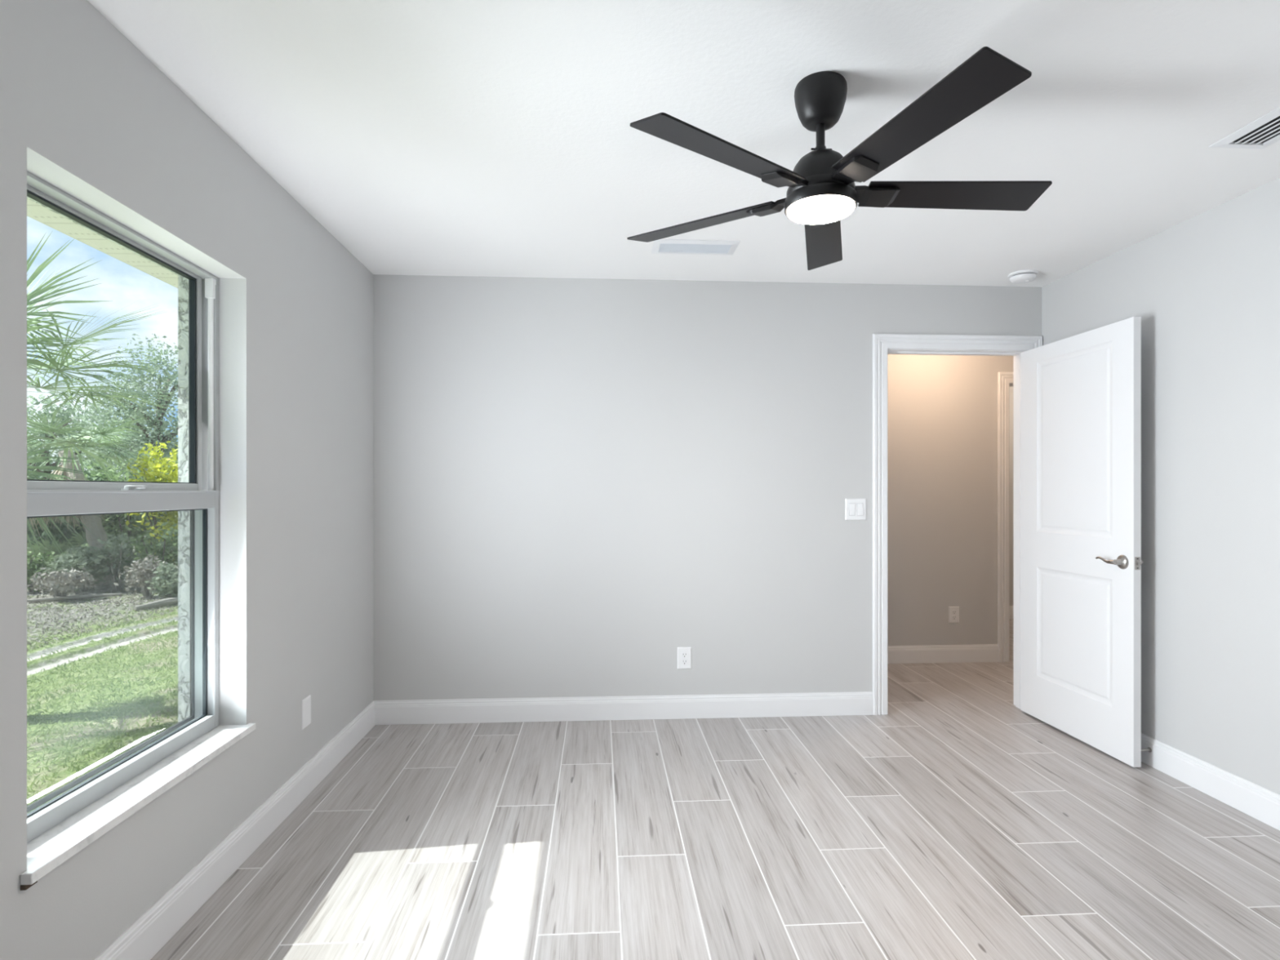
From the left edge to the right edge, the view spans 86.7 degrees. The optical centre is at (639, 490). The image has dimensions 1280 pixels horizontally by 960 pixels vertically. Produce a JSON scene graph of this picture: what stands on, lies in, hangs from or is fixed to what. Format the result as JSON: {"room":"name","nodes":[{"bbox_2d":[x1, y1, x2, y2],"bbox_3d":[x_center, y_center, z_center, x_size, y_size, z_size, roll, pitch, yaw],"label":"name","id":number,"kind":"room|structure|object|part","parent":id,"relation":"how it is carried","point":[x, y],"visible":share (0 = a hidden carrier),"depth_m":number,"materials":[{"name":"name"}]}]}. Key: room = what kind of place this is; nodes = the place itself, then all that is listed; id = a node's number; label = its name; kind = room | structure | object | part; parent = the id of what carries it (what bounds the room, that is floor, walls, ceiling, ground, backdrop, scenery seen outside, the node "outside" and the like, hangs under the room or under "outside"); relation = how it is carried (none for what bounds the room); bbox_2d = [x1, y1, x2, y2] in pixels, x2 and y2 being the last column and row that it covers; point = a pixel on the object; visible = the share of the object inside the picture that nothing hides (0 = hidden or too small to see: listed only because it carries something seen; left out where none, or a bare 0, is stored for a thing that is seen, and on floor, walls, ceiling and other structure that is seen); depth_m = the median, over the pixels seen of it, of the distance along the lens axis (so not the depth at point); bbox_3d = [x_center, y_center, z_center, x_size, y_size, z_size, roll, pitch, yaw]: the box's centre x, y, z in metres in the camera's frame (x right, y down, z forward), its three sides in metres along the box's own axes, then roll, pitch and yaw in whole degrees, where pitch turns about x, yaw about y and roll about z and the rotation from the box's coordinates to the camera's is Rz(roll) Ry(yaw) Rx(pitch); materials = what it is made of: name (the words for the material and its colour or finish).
{"room":"empty bedroom","nodes":[
{"label":"empty bedroom","id":0,"kind":"room"},
{"bbox_2d":[26,214,177,288],"bbox_3d":[-1.728,-1.035,1.159,0.412,0.278,6.200,0,0,-3],"label":"roof","id":1,"kind":"structure","parent":0,"point":[27,215],"depth_m":2.51,"materials":[{"name":"white"}]},
{"bbox_2d":[26,198,177,287],"bbox_3d":[-1.724,-0.901,1.160,0.404,0.010,6.200,0,0,-3],"label":"soffit","id":2,"kind":"structure","parent":1,"relation":"attached to","point":[34,210],"depth_m":2.44,"materials":[{"name":"paint"}]},
{"bbox_2d":[26,196,190,726],"bbox_3d":[-1.482,0.196,1.024,0.060,2.740,5.540,0,0,-3],"label":"wall","id":3,"kind":"structure","parent":0,"point":[184,517],"depth_m":2.34,"materials":[{"name":"white paint"}]},
{"bbox_2d":[0,0,373,959],"bbox_3d":[-1.370,0.046,1.030,0.165,2.440,5.300,0,0,-3],"label":"wall","id":4,"kind":"structure","parent":0,"point":[83,111],"depth_m":2.25,"materials":[{"name":"paint"}]},
{"bbox_2d":[20,171,255,890],"bbox_3d":[-1.412,0.054,1.900,0.193,1.581,0.941,0,0,-3],"label":"window","id":5,"kind":"structure","parent":4,"relation":"in","point":[200,495],"depth_m":2.04,"materials":[{"name":"plastic"}]},
{"bbox_3d":[-1.504,0.389,1.895,0.008,0.783,0.863,0,0,-3],"label":"screen frame","id":6,"kind":"part","parent":5,"relation":"part of","materials":[{"name":"white metal"}]},
{"bbox_3d":[-1.483,-0.350,1.887,0.032,0.752,0.849,0,0,-3],"label":"sash","id":7,"kind":"part","parent":5,"relation":"part of","materials":[{"name":"glass"}]},
{"bbox_3d":[-1.443,0.403,1.897,0.034,0.810,0.877,0,0,-3],"label":"sash","id":8,"kind":"part","parent":5,"relation":"part of","materials":[{"name":"glass"}]},
{"bbox_3d":[-1.372,0.823,1.903,0.112,0.024,0.941,0,0,-3],"label":"sill","id":9,"kind":"part","parent":5,"relation":"part of","materials":[{"name":"stone"}]},
{"bbox_2d":[94,700,375,959],"bbox_3d":[-1.280,1.201,1.036,0.014,0.128,5.300,0,0,-3],"label":"baseboard","id":10,"kind":"structure","parent":4,"relation":"attached to","point":[148,935],"depth_m":2.21,"materials":[{"name":"paint"}]},
{"bbox_2d":[302,694,311,729],"bbox_3d":[-1.392,0.924,2.834,0.007,0.121,0.079,0,0,-3],"label":"wall plate","id":11,"kind":"object","parent":4,"relation":"attached to","point":[306,703],"visible":1,"depth_m":2.83,"materials":[{"name":"white plastic"}]},
{"bbox_2d":[87,0,1279,287],"bbox_3d":[2.080,-1.249,3.131,7.425,0.150,9.320,0,0,-3],"label":"ceiling","id":12,"kind":"structure","parent":0,"point":[470,138],"depth_m":2.12,"materials":[{"name":"paint"}]},
{"bbox_2d":[651,239,740,254],"bbox_3d":[0.263,-1.169,3.264,0.406,0.008,0.188,0,0,-3],"label":"ceiling vent","id":13,"kind":"object","parent":12,"relation":"in","point":[660,246],"visible":0.99,"depth_m":3.25,"materials":[{"name":"metal"}]},
{"bbox_2d":[626,46,1052,270],"bbox_3d":[0.564,-0.986,1.965,1.215,0.375,1.264,0,0,-3],"label":"ceiling fan","id":14,"kind":"object","parent":12,"relation":"hanging from","point":[822,191],"visible":1,"depth_m":1.88,"materials":[{"name":"black metal"}]},
{"bbox_3d":[0.204,-0.862,2.185,0.518,0.006,0.131,0,13,34],"label":"blade","id":15,"kind":"part","parent":14,"relation":"part of","materials":[{"name":"black wood"}]},
{"bbox_3d":[0.217,-0.862,1.731,0.518,0.006,0.131,0,13,-38],"label":"blade","id":16,"kind":"part","parent":14,"relation":"part of","materials":[{"name":"black wood"}]},
{"bbox_2d":[786,195,854,224],"bbox_3d":[0.523,-0.810,1.967,0.191,0.024,0.191,0,0,-3],"label":"diffuser","id":17,"kind":"object","parent":14,"relation":"attached to","point":[802,209],"depth_m":1.93,"materials":[{"name":"white glass"}]},
{"bbox_3d":[0.632,-0.862,2.338,0.131,0.006,0.518,-13,-4,16],"label":"blade","id":18,"kind":"part","parent":14,"relation":"part of","materials":[{"name":"black wood"}]},
{"bbox_3d":[0.653,-0.862,1.603,0.131,0.006,0.518,13,-4,-19],"label":"blade","id":19,"kind":"part","parent":14,"relation":"part of","materials":[{"name":"black wood"}]},
{"bbox_3d":[0.910,-0.862,1.978,0.518,0.006,0.131,0,-13,-2],"label":"blade","id":20,"kind":"part","parent":14,"relation":"part of","materials":[{"name":"black wood"}]},
{"bbox_2d":[1008,269,1038,284],"bbox_3d":[2.069,-1.151,3.665,0.142,0.045,0.142,0,0,-3],"label":"smoke detector","id":21,"kind":"object","parent":12,"relation":"attached to","point":[1024,276],"visible":1,"depth_m":3.62,"materials":[{"name":"white plastic"}]},
{"bbox_2d":[1208,106,1279,149],"bbox_3d":[2.048,-1.169,2.121,0.195,0.008,0.397,0,0,-3],"label":"ceiling vent","id":22,"kind":"object","parent":12,"relation":"in","point":[1264,131],"visible":1,"depth_m":2.23,"materials":[{"name":"metal"}]},
{"bbox_2d":[373,274,1041,700],"bbox_3d":[0.407,0.046,3.852,4.052,2.440,0.120,0,0,-3],"label":"wall","id":23,"kind":"structure","parent":0,"point":[579,484],"depth_m":3.77,"materials":[{"name":"paint"}]},
{"bbox_2d":[373,691,873,724],"bbox_3d":[-0.064,1.201,3.756,2.769,0.128,0.014,0,0,-3],"label":"baseboard","id":24,"kind":"structure","parent":23,"relation":"attached to","point":[816,704],"depth_m":3.75,"materials":[{"name":"paint"}]},
{"bbox_2d":[677,647,691,669],"bbox_3d":[0.247,0.931,3.778,0.079,0.121,0.008,0,0,-3],"label":"wall outlet","id":25,"kind":"object","parent":23,"relation":"attached to","point":[684,654],"visible":1,"depth_m":3.78,"materials":[{"name":"white plastic"}]},
{"bbox_2d":[681,658,687,664],"bbox_3d":[0.248,0.950,3.775,0.034,0.034,0.002,0,0,-3],"label":"receptacle","id":26,"kind":"object","parent":25,"relation":"attached to","point":[684,661],"depth_m":3.77,"materials":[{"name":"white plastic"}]},
{"bbox_2d":[681,651,687,657],"bbox_3d":[0.248,0.911,3.775,0.034,0.034,0.002,0,0,-3],"label":"receptacle","id":27,"kind":"object","parent":25,"relation":"attached to","point":[684,654],"depth_m":3.77,"materials":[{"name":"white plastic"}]},
{"bbox_2d":[844,498,866,519],"bbox_3d":[1.221,0.104,3.834,0.121,0.121,0.012,0,0,-3],"label":"light switch","id":28,"kind":"object","parent":23,"relation":"attached to","point":[855,508],"visible":1,"depth_m":3.83,"materials":[{"name":"white plastic"}]},
{"bbox_2d":[872,333,1042,715],"bbox_3d":[1.810,0.188,3.926,0.992,2.154,0.139,0,0,-3],"label":"door frame","id":29,"kind":"structure","parent":23,"relation":"attached to","point":[883,344],"depth_m":3.84,"materials":[{"name":"paint"}]},
{"bbox_2d":[1020,316,1142,767],"bbox_3d":[2.233,0.231,3.478,0.152,2.045,0.822,0,0,-3],"label":"door","id":30,"kind":"structure","parent":29,"relation":"attached to","point":[1081,562],"depth_m":3.40,"materials":[{"name":"paint"}]},
{"bbox_3d":[2.187,0.325,3.187,0.025,0.029,0.120,0,0,-3],"label":"handle","id":31,"kind":"part","parent":30,"relation":"part of","materials":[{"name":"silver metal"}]},
{"bbox_3d":[2.258,0.329,3.079,0.025,0.058,0.001,0,0,-4],"label":"latch plate","id":32,"kind":"part","parent":30,"relation":"part of","materials":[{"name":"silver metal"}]},
{"bbox_2d":[150,618,1279,959],"bbox_3d":[2.080,1.326,3.131,7.425,0.120,9.320,0,0,-3],"label":"floor","id":33,"kind":"structure","parent":0,"point":[956,822],"depth_m":2.41,"materials":[{"name":"grey tile"}]},
{"bbox_2d":[887,354,1013,645],"bbox_3d":[2.477,0.046,5.083,4.400,2.440,0.120,0,0,-3],"label":"wall","id":34,"kind":"structure","parent":0,"point":[942,410],"depth_m":5.01,"materials":[{"name":"paint"}]},
{"bbox_2d":[887,644,998,663],"bbox_3d":[1.469,1.201,4.955,2.373,0.128,0.014,0,0,-3],"label":"baseboard","id":35,"kind":"structure","parent":34,"relation":"attached to","point":[985,652],"depth_m":5.00,"materials":[{"name":"paint"}]},
{"bbox_2d":[948,606,959,622],"bbox_3d":[2.319,0.914,5.009,0.079,0.121,0.008,0,0,-3],"label":"wall outlet","id":36,"kind":"object","parent":34,"relation":"attached to","point":[953,611],"visible":1,"depth_m":5.01,"materials":[{"name":"white plastic"}]},
{"bbox_2d":[997,372,1013,662],"bbox_3d":[3.142,0.192,5.117,0.986,2.146,0.147,0,0,-3],"label":"door frame","id":37,"kind":"structure","parent":34,"relation":"attached to","point":[1005,380],"depth_m":5.02,"materials":[{"name":"paint"}]},
{"bbox_2d":[1008,386,1013,605],"bbox_3d":[3.113,0.046,6.000,3.020,2.440,1.635,0,0,-3],"label":"wall","id":38,"kind":"structure","parent":0,"point":[1011,388],"depth_m":6.73,"materials":[{"name":"paint"}]},
{"bbox_2d":[1008,605,1013,618],"bbox_3d":[3.132,1.201,6.693,2.900,0.128,0.014,0,0,-3],"label":"baseboard","id":39,"kind":"structure","parent":38,"relation":"attached to","point":[1011,607],"depth_m":6.72,"materials":[{"name":"paint"}]},
{"bbox_2d":[1041,177,1279,795],"bbox_3d":[2.532,0.046,1.264,0.120,2.440,5.300,0,0,-3],"label":"wall","id":40,"kind":"structure","parent":0,"point":[1204,289],"depth_m":2.84,"materials":[{"name":"paint"}]},
{"bbox_2d":[1141,746,1151,752],"bbox_3d":[2.314,1.191,3.120,0.064,0.022,0.022,0,0,-3],"label":"door stop","id":41,"kind":"object","parent":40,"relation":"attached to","point":[1148,748],"visible":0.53,"depth_m":3.12,"materials":[{"name":"silver metal"}]},
{"bbox_2d":[1141,733,1279,831],"bbox_3d":[2.465,1.201,1.252,0.014,0.128,5.284,0,0,-3],"label":"baseboard","id":42,"kind":"structure","parent":40,"relation":"attached to","point":[1260,803],"depth_m":2.79,"materials":[{"name":"paint"}]},
{"label":"outside","id":43,"kind":"structure","parent":0,"visible":0},
{"bbox_2d":[26,520,177,813],"bbox_3d":[-25.023,1.537,18.796,44.740,0.143,57.000,0,0,-3],"label":"ground","id":44,"kind":"structure","parent":43,"point":[73,655],"depth_m":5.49,"materials":[{"name":"green plant"}]},
{"bbox_2d":[26,549,70,592],"bbox_3d":[-9.127,1.191,10.174,0.764,0.711,0.857,0,0,-3],"label":"shrub","id":45,"kind":"object","parent":44,"relation":"on","point":[33,566],"visible":0.36,"depth_m":10.13,"materials":[{"name":"green plant"}]},
{"bbox_2d":[26,473,74,547],"bbox_3d":[-12.356,0.488,13.591,1.997,2.039,2.034,0,0,-3],"label":"shrub","id":46,"kind":"object","parent":44,"relation":"on","point":[27,473],"visible":0.02,"depth_m":13.45,"materials":[{"name":"green plant"}]},
{"bbox_2d":[26,566,94,600],"bbox_3d":[-8.128,1.295,9.496,0.772,0.512,0.760,0,0,-3],"label":"shrub","id":47,"kind":"object","parent":44,"relation":"on","point":[63,583],"visible":0.99,"depth_m":9.40,"materials":[{"name":"green plant"}]},
{"bbox_2d":[26,524,115,571],"bbox_3d":[-9.934,1.015,11.592,1.844,0.961,1.896,0,0,38],"label":"palmetto","id":48,"kind":"object","parent":44,"relation":"on","point":[64,548],"visible":0.18,"depth_m":11.06,"materials":[{"name":"green plant"}]},
{"bbox_2d":[26,593,121,602],"bbox_3d":[-8.011,1.489,9.412,1.305,0.065,0.091,0,0,-40],"label":"fallen branch","id":49,"kind":"object","parent":44,"relation":"on","point":[75,597],"visible":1,"depth_m":9.44,"materials":[{"name":"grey wood"}]},
{"bbox_2d":[26,387,122,479],"bbox_3d":[-18.138,-0.771,20.745,3.853,4.677,4.174,0,0,41],"label":"tree","id":50,"kind":"object","parent":44,"relation":"on","point":[66,413],"visible":0.21,"depth_m":20.60,"materials":[{"name":"green plant"}]},
{"bbox_2d":[26,472,123,548],"bbox_3d":[-10.948,0.576,13.118,1.629,1.910,1.627,0,0,-3],"label":"shrub","id":51,"kind":"object","parent":44,"relation":"on","point":[62,527],"visible":0.16,"depth_m":12.74,"materials":[{"name":"green plant"}]},
{"bbox_2d":[42,545,117,591],"bbox_3d":[-8.427,1.178,10.283,0.856,0.710,0.935,0,0,-3],"label":"shrub","id":52,"kind":"object","parent":44,"relation":"on","point":[77,562],"visible":0.64,"depth_m":10.08,"materials":[{"name":"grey plant"}]},
{"bbox_2d":[66,462,135,544],"bbox_3d":[-12.784,0.431,15.917,2.020,2.235,1.986,0,0,15],"label":"shrub","id":53,"kind":"object","parent":44,"relation":"on","point":[90,478],"visible":0.02,"depth_m":16.00,"materials":[{"name":"green plant"}]},
{"bbox_2d":[26,407,176,585],"bbox_3d":[-9.248,0.127,10.866,2.844,2.787,2.933,0,0,-3],"label":"palm tree","id":54,"kind":"object","parent":44,"relation":"on","point":[94,523],"visible":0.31,"depth_m":10.87,"materials":[{"name":"green plant"}]},
{"bbox_2d":[26,231,177,565],"bbox_3d":[-4.393,-0.076,4.447,2.372,3.239,2.424,0,0,-3],"label":"palm tree","id":55,"kind":"object","parent":44,"relation":"on","point":[34,341],"visible":0.71,"depth_m":4.66,"materials":[{"name":"green plant"}]},
{"bbox_2d":[26,578,177,651],"bbox_3d":[-7.502,1.504,8.176,3.321,0.127,6.762,0,0,-3],"label":"leaf litter","id":56,"kind":"object","parent":44,"relation":"on","point":[29,593],"visible":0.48,"depth_m":8.49,"materials":[{"name":"brown plant"}]},
{"bbox_2d":[86,532,146,591],"bbox_3d":[-8.035,1.088,10.385,0.754,0.908,0.815,0,0,-3],"label":"shrub","id":57,"kind":"object","parent":44,"relation":"on","point":[116,550],"visible":0.7,"depth_m":10.28,"materials":[{"name":"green plant"}]},
{"bbox_2d":[59,393,177,543],"bbox_3d":[-14.289,-0.610,19.137,3.471,4.346,3.413,0,0,-3],"label":"tree","id":58,"kind":"object","parent":44,"relation":"on","point":[81,416],"visible":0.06,"depth_m":18.71,"materials":[{"name":"green plant"}]},
{"bbox_3d":[-14.289,-0.956,19.137,3.471,3.653,3.413,0,0,-3],"label":"crown","id":59,"kind":"part","parent":58,"relation":"part of","materials":[{"name":"green plant"}]},
{"bbox_2d":[69,451,175,560],"bbox_3d":[-10.123,0.372,13.527,1.919,2.314,1.935,0,0,-3],"label":"shrub","id":60,"kind":"object","parent":44,"relation":"on","point":[131,529],"visible":0.26,"depth_m":13.29,"materials":[{"name":"green plant"}]},
{"bbox_2d":[74,333,177,538],"bbox_3d":[-12.273,-1.208,17.248,3.356,5.496,3.286,0,0,-3],"label":"tree","id":61,"kind":"object","parent":44,"relation":"on","point":[157,434],"visible":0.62,"depth_m":16.73,"materials":[{"name":"green plant"}]},
{"bbox_2d":[113,555,177,598],"bbox_3d":[-6.985,1.222,9.678,0.693,0.635,0.738,0,0,-3],"label":"shrub","id":62,"kind":"object","parent":44,"relation":"on","point":[142,571],"visible":0.52,"depth_m":9.55,"materials":[{"name":"green plant"}]},
{"bbox_2d":[124,522,177,590],"bbox_3d":[-7.400,1.008,10.466,0.866,1.061,0.872,0,0,34],"label":"shrub","id":63,"kind":"object","parent":44,"relation":"on","point":[166,552],"visible":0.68,"depth_m":10.37,"materials":[{"name":"green plant"}]},
{"bbox_2d":[125,440,177,564],"bbox_3d":[-7.905,0.335,11.425,1.329,2.363,1.200,0,0,-3],"label":"shrub","id":64,"kind":"object","parent":44,"relation":"on","point":[172,516],"visible":0.24,"depth_m":11.23,"materials":[{"name":"yellow plant"}]},
{"bbox_2d":[133,597,177,610],"bbox_3d":[-6.275,1.470,9.019,0.111,0.100,0.891,0,0,13],"label":"fallen log","id":65,"kind":"object","parent":44,"relation":"on","point":[170,601],"visible":0.6,"depth_m":8.86,"materials":[{"name":"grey wood"}]},
{"bbox_2d":[144,561,177,598],"bbox_3d":[-6.454,1.252,9.320,0.511,0.563,0.584,0,0,30],"label":"shrub","id":66,"kind":"object","parent":44,"relation":"on","point":[167,588],"visible":0.7,"depth_m":9.21,"materials":[{"name":"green plant"}]},
{"bbox_2d":[144,456,177,529],"bbox_3d":[-10.500,0.356,15.687,2.111,2.330,2.200,0,0,-3],"label":"shrub","id":67,"kind":"object","parent":44,"relation":"on","point":[177,456],"visible":0.02,"depth_m":15.35,"materials":[{"name":"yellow plant"}]}
]}

